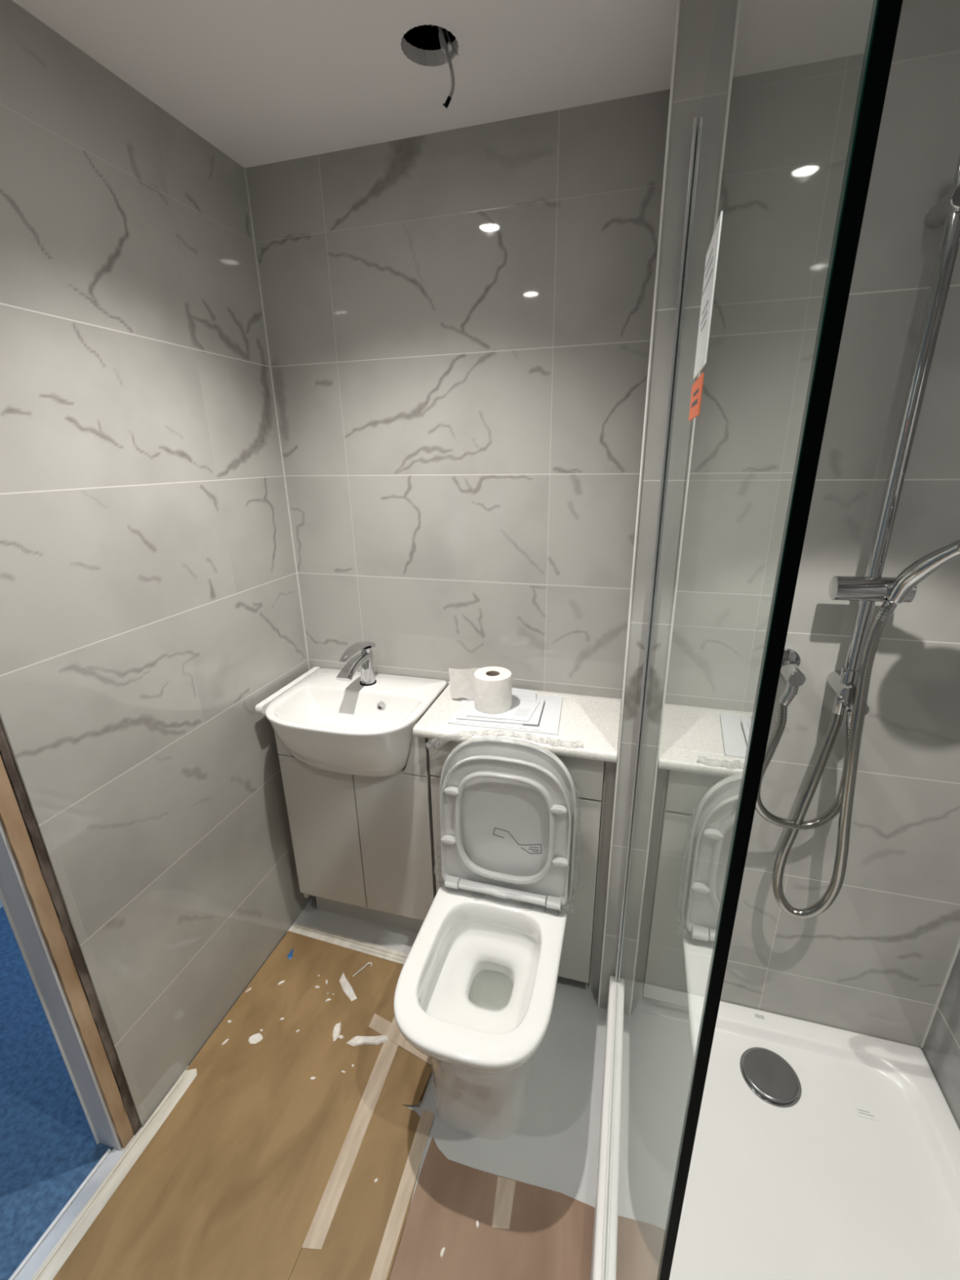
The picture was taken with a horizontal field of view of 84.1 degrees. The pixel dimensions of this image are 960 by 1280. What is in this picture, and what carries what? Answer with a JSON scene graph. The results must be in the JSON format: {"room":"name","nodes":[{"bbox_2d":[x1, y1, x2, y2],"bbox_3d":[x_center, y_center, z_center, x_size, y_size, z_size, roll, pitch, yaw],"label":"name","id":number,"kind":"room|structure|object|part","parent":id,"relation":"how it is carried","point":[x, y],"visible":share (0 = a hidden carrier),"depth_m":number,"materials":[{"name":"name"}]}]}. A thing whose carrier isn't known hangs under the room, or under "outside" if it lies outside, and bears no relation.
{"room":"bathroom","nodes":[
{"label":"bathroom","id":0,"kind":"room"},
{"bbox_2d":[0,906,113,1279],"bbox_3d":[-1.460,1.276,1.143,1.049,0.030,2.700,4,20,15],"label":"carpet","id":1,"kind":"object","parent":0,"point":[48,1146],"visible":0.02,"depth_m":1.31,"materials":[{"name":"blue carpet"}]},
{"bbox_2d":[0,0,312,1127],"bbox_3d":[-0.766,-0.021,1.359,0.095,2.261,0.905,4,20,15],"label":"wall","id":2,"kind":"structure","parent":0,"point":[149,597],"depth_m":1.18,"materials":[{"name":"tile"}]},
{"bbox_2d":[0,717,141,1135],"bbox_3d":[-0.860,0.228,0.965,0.027,2.050,0.019,4,20,15],"label":"trim","id":3,"kind":"structure","parent":2,"relation":"attached to","point":[6,753],"depth_m":1.08,"materials":[{"name":"brown wood"}]},
{"bbox_2d":[188,931,287,1065],"bbox_3d":[-0.725,1.077,1.636,0.004,0.002,0.442,4,20,15],"label":"trim","id":4,"kind":"structure","parent":2,"relation":"attached to","point":[286,931],"depth_m":1.60,"materials":[{"name":"grey"}]},
{"bbox_2d":[12,0,677,168],"bbox_3d":[-0.028,-0.947,0.128,2.072,0.270,2.390,4,20,15],"label":"ceiling","id":5,"kind":"structure","parent":0,"point":[262,82],"depth_m":1.02,"materials":[{"name":"white paint"}]},
{"bbox_2d":[431,24,457,108],"bbox_3d":[-0.065,-1.096,1.013,0.041,0.169,0.094,-5,19,-10],"label":"cable","id":6,"kind":"object","parent":5,"relation":"hanging from","point":[446,48],"visible":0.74,"depth_m":0.99,"materials":[{"name":"grey plastic"}]},
{"bbox_2d":[120,896,607,1279],"bbox_3d":[0.042,1.349,0.911,1.962,0.060,2.350,4,20,15],"label":"floor","id":7,"kind":"structure","parent":0,"point":[554,1144],"depth_m":1.34,"materials":[{"name":"grey tile"}]},
{"bbox_2d":[8,1148,124,1279],"bbox_3d":[-0.970,1.338,0.881,0.040,0.010,0.832,4,20,15],"label":"threshold strip","id":8,"kind":"object","parent":7,"relation":"on","point":[57,1228],"visible":1,"depth_m":1.15,"materials":[{"name":"white metal"}]},
{"bbox_2d":[53,930,403,1279],"bbox_3d":[-0.666,1.307,0.965,0.496,0.003,1.788,4,20,15],"label":"board","id":9,"kind":"object","parent":7,"relation":"on","point":[232,1184],"visible":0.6,"depth_m":1.28,"materials":[{"name":"brown wood"}]},
{"bbox_2d":[30,1068,196,1279],"bbox_3d":[-0.942,1.354,0.827,0.047,0.008,1.318,4,20,15],"label":"tape","id":10,"kind":"object","parent":9,"relation":"on","point":[53,1263],"visible":1,"depth_m":1.20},
{"bbox_2d":[248,1032,262,1044],"bbox_3d":[-0.631,1.120,1.497,0.036,0.002,0.029,-11,22,-28],"label":"flake","id":11,"kind":"object","parent":9,"relation":"on","point":[257,1037],"visible":1,"depth_m":1.50,"materials":[{"name":"white paint"}]},
{"bbox_2d":[287,947,293,959],"bbox_3d":[-0.625,1.031,1.753,0.017,0.002,0.044,-4,19,-9],"label":"chip","id":12,"kind":"object","parent":9,"relation":"on","point":[290,955],"visible":1,"depth_m":1.75,"materials":[{"name":"blue plastic"}]},
{"bbox_2d":[332,1022,341,1041],"bbox_3d":[-0.407,1.110,1.512,0.022,0.004,0.053,-3,19,-6],"label":"smear","id":13,"kind":"object","parent":9,"relation":"on","point":[336,1031],"visible":1,"depth_m":1.51,"materials":[{"name":"white paint"}]},
{"bbox_2d":[339,972,356,1000],"bbox_3d":[-0.411,1.067,1.639,0.026,0.003,0.107,-15,23,-34],"label":"flake","id":14,"kind":"object","parent":9,"relation":"on","point":[347,988],"visible":1,"depth_m":1.63,"materials":[{"name":"paint"}]},
{"bbox_2d":[352,962,372,977],"bbox_3d":[-0.375,1.046,1.693,0.068,0.006,0.017,-13,23,-31],"label":"plastic curl","id":15,"kind":"object","parent":9,"relation":"on","point":[368,962],"visible":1,"depth_m":1.70,"materials":[{"name":"white plastic"}]},
{"bbox_2d":[346,1035,388,1046],"bbox_3d":[-0.314,1.116,1.485,0.117,0.005,0.027,-1,19,-1],"label":"smear","id":16,"kind":"object","parent":9,"relation":"on","point":[357,1040],"visible":1,"depth_m":1.48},
{"bbox_2d":[255,666,436,933],"bbox_3d":[-0.360,0.570,1.768,0.513,0.864,0.315,4,20,15],"label":"vanity unit","id":17,"kind":"object","parent":7,"relation":"on","point":[363,846],"depth_m":1.65,"materials":[{"name":"grey laminate"}]},
{"bbox_3d":[-0.594,0.278,1.611,0.052,0.151,0.017,4,20,15],"label":"apron panel","id":18,"kind":"part","parent":17,"relation":"part of","materials":[{"name":"grey laminate"}]},
{"bbox_3d":[-0.602,0.156,1.696,0.022,0.028,0.315,4,20,15],"label":"worktop filler","id":19,"kind":"part","parent":17,"relation":"part of","materials":[{"name":"white ceramic"}]},
{"bbox_3d":[-0.494,0.613,1.699,0.250,0.535,0.017,4,20,15],"label":"door","id":20,"kind":"part","parent":17,"relation":"part of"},
{"bbox_3d":[-0.257,0.632,1.634,0.236,0.535,0.017,4,20,15],"label":"door","id":21,"kind":"part","parent":17,"relation":"part of","materials":[{"name":"grey laminate"}]},
{"bbox_3d":[-0.185,0.309,1.500,0.075,0.153,0.017,4,20,15],"label":"apron panel","id":22,"kind":"part","parent":17,"relation":"part of","materials":[{"name":"grey laminate"}]},
{"bbox_2d":[288,921,408,964],"bbox_3d":[-0.362,1.021,1.763,0.616,0.010,0.040,5,20,17],"label":"tape","id":23,"kind":"object","parent":7,"relation":"on","point":[359,945],"visible":0.77,"depth_m":1.78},
{"bbox_2d":[288,1045,431,1279],"bbox_3d":[-0.333,1.336,0.867,0.199,0.003,1.775,4,20,15],"label":"board","id":24,"kind":"object","parent":7,"relation":"on","point":[349,1251],"visible":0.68,"depth_m":1.18,"materials":[{"name":"beige wood"}]},
{"bbox_2d":[302,1017,398,1249],"bbox_3d":[-0.288,1.177,1.319,0.043,0.001,0.491,4,20,13],"label":"tape","id":25,"kind":"object","parent":24,"relation":"on","point":[320,1225],"visible":0.79,"depth_m":1.25,"materials":[{"name":"beige paper"}]},
{"bbox_2d":[368,1013,431,1065],"bbox_3d":[-0.216,1.115,1.492,0.230,0.001,0.044,9,22,27],"label":"tape","id":26,"kind":"object","parent":24,"relation":"on","point":[378,1024],"visible":0.57,"depth_m":1.50,"materials":[{"name":"beige paper"}]},
{"bbox_2d":[369,1109,435,1279],"bbox_3d":[-0.305,1.394,0.690,0.038,0.001,1.391,4,20,15],"label":"tape","id":27,"kind":"object","parent":24,"relation":"on","point":[386,1251],"visible":1,"depth_m":1.17,"materials":[{"name":"beige paper"}]},
{"bbox_2d":[400,1063,432,1105],"bbox_3d":[-0.166,1.148,1.374,0.058,0.013,0.095,4,20,15],"label":"flap","id":28,"kind":"object","parent":24,"relation":"on","point":[418,1077],"visible":0.97,"depth_m":1.38,"materials":[{"name":"brown cardboard"}]},
{"bbox_2d":[393,736,577,1139],"bbox_3d":[0.018,0.726,1.287,0.364,0.872,0.514,4,20,15],"label":"toilet","id":29,"kind":"object","parent":7,"relation":"on","point":[474,994],"visible":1,"depth_m":1.36,"materials":[{"name":"white ceramic"}]},
{"bbox_2d":[425,729,583,915],"bbox_3d":[0.053,0.464,1.379,0.412,0.493,0.085,4,20,15],"label":"plastic wrap","id":30,"kind":"object","parent":29,"relation":"on","point":[434,753],"visible":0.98,"depth_m":1.36,"materials":[{"name":"grey"}]},
{"bbox_3d":[0.062,0.486,1.378,0.344,0.400,0.044,4,20,15],"label":"seat","id":31,"kind":"part","parent":29,"relation":"part of","materials":[{"name":"white plastic"}]},
{"bbox_3d":[0.068,0.462,1.395,0.364,0.446,0.048,4,20,15],"label":"lid","id":32,"kind":"part","parent":29,"relation":"part of","materials":[{"name":"white plastic"}]},
{"bbox_2d":[388,1137,594,1279],"bbox_3d":[-0.117,1.422,0.607,0.386,0.003,1.365,4,20,15],"label":"board","id":33,"kind":"object","parent":7,"relation":"on","point":[549,1234],"visible":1,"depth_m":1.11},
{"bbox_2d":[440,1247,444,1257],"bbox_3d":[-0.077,1.252,1.089,0.007,0.002,0.017,4,20,15],"label":"flake","id":34,"kind":"object","parent":33,"relation":"on","point":[442,1251],"visible":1,"depth_m":1.09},
{"bbox_2d":[491,1176,515,1229],"bbox_3d":[0.053,1.226,1.159,0.041,0.001,0.085,3,19,10],"label":"tape","id":35,"kind":"object","parent":33,"relation":"on","point":[505,1188],"visible":1,"depth_m":1.16,"materials":[{"name":"beige paper"}]},
{"bbox_2d":[428,737,617,991],"bbox_3d":[0.142,0.622,1.654,0.505,0.824,0.276,4,20,15],"label":"cabinet","id":36,"kind":"object","parent":7,"relation":"on","point":[594,780],"visible":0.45,"depth_m":1.48,"materials":[{"name":"grey laminate"}]},
{"bbox_3d":[0.088,0.335,1.427,0.474,0.130,0.017,4,20,15],"label":"panel","id":37,"kind":"part","parent":36,"relation":"part of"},
{"bbox_2d":[413,684,621,763],"bbox_3d":[0.118,0.222,1.505,0.534,0.027,0.310,4,20,15],"label":"countertop","id":38,"kind":"structure","parent":36,"relation":"on","point":[594,722],"depth_m":1.43,"materials":[{"name":"stone"}]},
{"bbox_2d":[265,667,447,777],"bbox_3d":[-0.376,0.273,1.622,0.462,0.211,0.394,4,20,15],"label":"basin","id":39,"kind":"object","parent":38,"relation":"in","point":[326,722],"visible":0.93,"depth_m":1.58,"materials":[{"name":"white ceramic"}]},
{"bbox_2d":[335,640,376,685],"bbox_3d":[-0.373,0.085,1.628,0.052,0.141,0.169,5,20,17],"label":"tap","id":40,"kind":"object","parent":39,"relation":"on","point":[363,660],"visible":1,"depth_m":1.62,"materials":[{"name":"silver metal"}]},
{"bbox_3d":[-0.379,0.076,1.621,0.049,0.046,0.157,4,20,15],"label":"spout","id":41,"kind":"part","parent":40,"relation":"part of","materials":[{"name":"silver metal"}]},
{"bbox_3d":[-0.372,0.033,1.610,0.046,0.030,0.168,4,20,15],"label":"lever","id":42,"kind":"part","parent":40,"relation":"part of","materials":[{"name":"silver metal"}]},
{"bbox_2d":[448,694,562,735],"bbox_3d":[0.083,0.200,1.521,0.307,0.005,0.236,4,20,15],"label":"leaflet","id":43,"kind":"object","parent":38,"relation":"on","point":[550,717],"visible":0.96,"depth_m":1.45,"materials":[{"name":"white paper"}]},
{"bbox_2d":[455,697,545,726],"bbox_3d":[0.068,0.196,1.518,0.228,0.004,0.180,4,20,15],"label":"leaflet","id":44,"kind":"object","parent":43,"relation":"on","point":[535,720],"visible":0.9,"depth_m":1.46,"materials":[{"name":"white paper"}]},
{"bbox_2d":[466,698,539,721],"bbox_3d":[0.069,0.193,1.515,0.182,0.002,0.142,4,20,15],"label":"leaflet","id":45,"kind":"object","parent":44,"relation":"on","point":[520,709],"visible":0.52,"depth_m":1.49,"materials":[{"name":"white paper"}]},
{"bbox_2d":[448,666,511,714],"bbox_3d":[-0.006,0.140,1.523,0.196,0.106,0.107,4,20,15],"label":"toilet roll","id":46,"kind":"object","parent":45,"relation":"on","point":[490,688],"visible":1,"depth_m":1.48,"materials":[{"name":"white paper"}]},
{"bbox_2d":[511,687,536,702],"bbox_3d":[0.125,0.163,1.594,0.100,0.002,0.081,4,20,15],"label":"leaflet","id":47,"kind":"object","parent":45,"relation":"on","point":[517,693],"visible":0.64,"depth_m":1.59,"materials":[{"name":"white paper"}]},
{"bbox_2d":[591,975,959,1279],"bbox_3d":[0.497,1.324,0.651,0.753,0.141,1.742,4,20,15],"label":"shower tray","id":48,"kind":"object","parent":7,"relation":"on","point":[820,1152],"visible":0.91,"depth_m":1.13,"materials":[{"name":"ceramic"}]},
{"bbox_2d":[600,0,902,1279],"bbox_3d":[0.248,0.203,0.758,0.022,1.916,0.971,4,20,15],"label":"screen","id":49,"kind":"object","parent":48,"relation":"on","point":[780,73],"visible":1,"depth_m":0.32,"materials":[{"name":"clear glass"}]},
{"bbox_2d":[857,1109,874,1116],"bbox_3d":[0.877,1.075,1.210,0.030,0.001,0.008,4,20,15],"label":"print","id":50,"kind":"object","parent":48,"relation":"on","point":[861,1113],"depth_m":1.21,"materials":[{"name":"grey"}]},
{"bbox_2d":[245,88,670,919],"bbox_3d":[-0.044,-0.136,1.656,1.120,2.261,0.100,4,20,15],"label":"wall","id":51,"kind":"structure","parent":0,"point":[459,321],"depth_m":1.42,"materials":[{"name":"tile"}]},
{"bbox_2d":[244,167,310,670],"bbox_3d":[-0.596,-0.161,1.755,0.004,2.261,0.004,4,20,15],"label":"trim","id":52,"kind":"structure","parent":51,"relation":"attached to","point":[245,171],"depth_m":1.57,"materials":[{"name":"white plastic"}]},
{"bbox_2d":[448,681,621,701],"bbox_3d":[0.157,0.158,1.641,0.540,0.004,0.004,4,20,15],"label":"trim","id":53,"kind":"structure","parent":51,"relation":"attached to","point":[536,691],"depth_m":1.60,"materials":[{"name":"white"}]},
{"bbox_2d":[599,0,959,1048],"bbox_3d":[0.748,-0.003,1.236,0.778,2.261,0.300,4,20,15],"label":"wall","id":54,"kind":"structure","parent":0,"point":[876,962],"depth_m":1.05,"materials":[{"name":"stone"}]},
{"bbox_2d":[597,0,680,1007],"bbox_3d":[0.333,0.015,1.204,0.005,2.261,0.008,4,20,15],"label":"trim","id":55,"kind":"structure","parent":54,"relation":"attached to","point":[678,4],"depth_m":1.05,"materials":[{"name":"silver metal"}]},
{"bbox_2d":[780,648,805,694],"bbox_3d":[0.630,0.064,1.085,0.053,0.073,0.081,4,20,15],"label":"wall outlet","id":56,"kind":"object","parent":54,"relation":"attached to","point":[794,677],"visible":0.8,"depth_m":1.07,"materials":[{"name":"silver metal"}]},
{"bbox_3d":[0.640,0.043,1.114,0.053,0.053,0.011,4,20,15],"label":"wall plate","id":57,"kind":"part","parent":56,"relation":"part of","materials":[{"name":"silver metal"}]},
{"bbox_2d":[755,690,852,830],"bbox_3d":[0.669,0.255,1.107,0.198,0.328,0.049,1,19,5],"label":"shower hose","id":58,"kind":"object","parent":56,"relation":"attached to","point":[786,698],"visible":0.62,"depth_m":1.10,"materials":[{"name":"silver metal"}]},
{"bbox_2d":[826,154,959,715],"bbox_3d":[0.720,-0.290,0.930,0.125,0.896,0.089,4,20,15],"label":"shower rail","id":59,"kind":"object","parent":54,"relation":"attached to","point":[870,588],"visible":0.84,"depth_m":0.90,"materials":[{"name":"silver metal"}]},
{"bbox_2d":[772,599,897,919],"bbox_3d":[0.712,0.269,1.085,0.122,0.730,0.072,4,20,15],"label":"shower hose","id":60,"kind":"object","parent":59,"relation":"hanging from","point":[887,608],"visible":1,"depth_m":1.08,"materials":[{"name":"silver metal"}]},
{"bbox_2d":[886,538,959,603],"bbox_3d":[0.782,-0.116,0.825,0.136,0.172,0.224,1,19,6],"label":"handset","id":61,"kind":"object","parent":59,"relation":"attached to","point":[923,567],"visible":1,"depth_m":0.89,"materials":[{"name":"silver metal"}]},
{"bbox_2d":[920,947,959,1128],"bbox_3d":[0.881,0.368,0.157,0.100,2.261,1.863,4,20,15],"label":"wall","id":62,"kind":"structure","parent":0,"point":[940,1049],"depth_m":1.23,"materials":[{"name":"tile"}]},
{"bbox_2d":[920,938,959,1048],"bbox_3d":[1.078,0.008,0.974,0.004,2.120,0.004,4,20,15],"label":"trim","id":63,"kind":"structure","parent":62,"relation":"attached to","point":[958,943],"depth_m":1.26,"materials":[{"name":"white plastic"}]},
{"bbox_3d":[-1.065,0.328,0.362,0.095,2.261,1.200,4,20,15],"label":"wall","id":64,"kind":"structure","parent":0,"visible":0},
{"bbox_2d":[0,820,121,1151],"bbox_3d":[-0.897,0.238,0.936,0.063,2.050,0.006,4,20,15],"label":"trim","id":65,"kind":"structure","parent":64,"relation":"attached to","point":[12,887],"depth_m":1.10,"materials":[{"name":"paint"}]},
{"bbox_2d":[0,755,134,1148],"bbox_3d":[-0.868,0.235,0.945,0.025,2.050,0.030,4,20,15],"label":"trim","id":66,"kind":"structure","parent":64,"relation":"attached to","point":[13,824],"depth_m":1.08,"materials":[{"name":"bare wood"}]}
]}

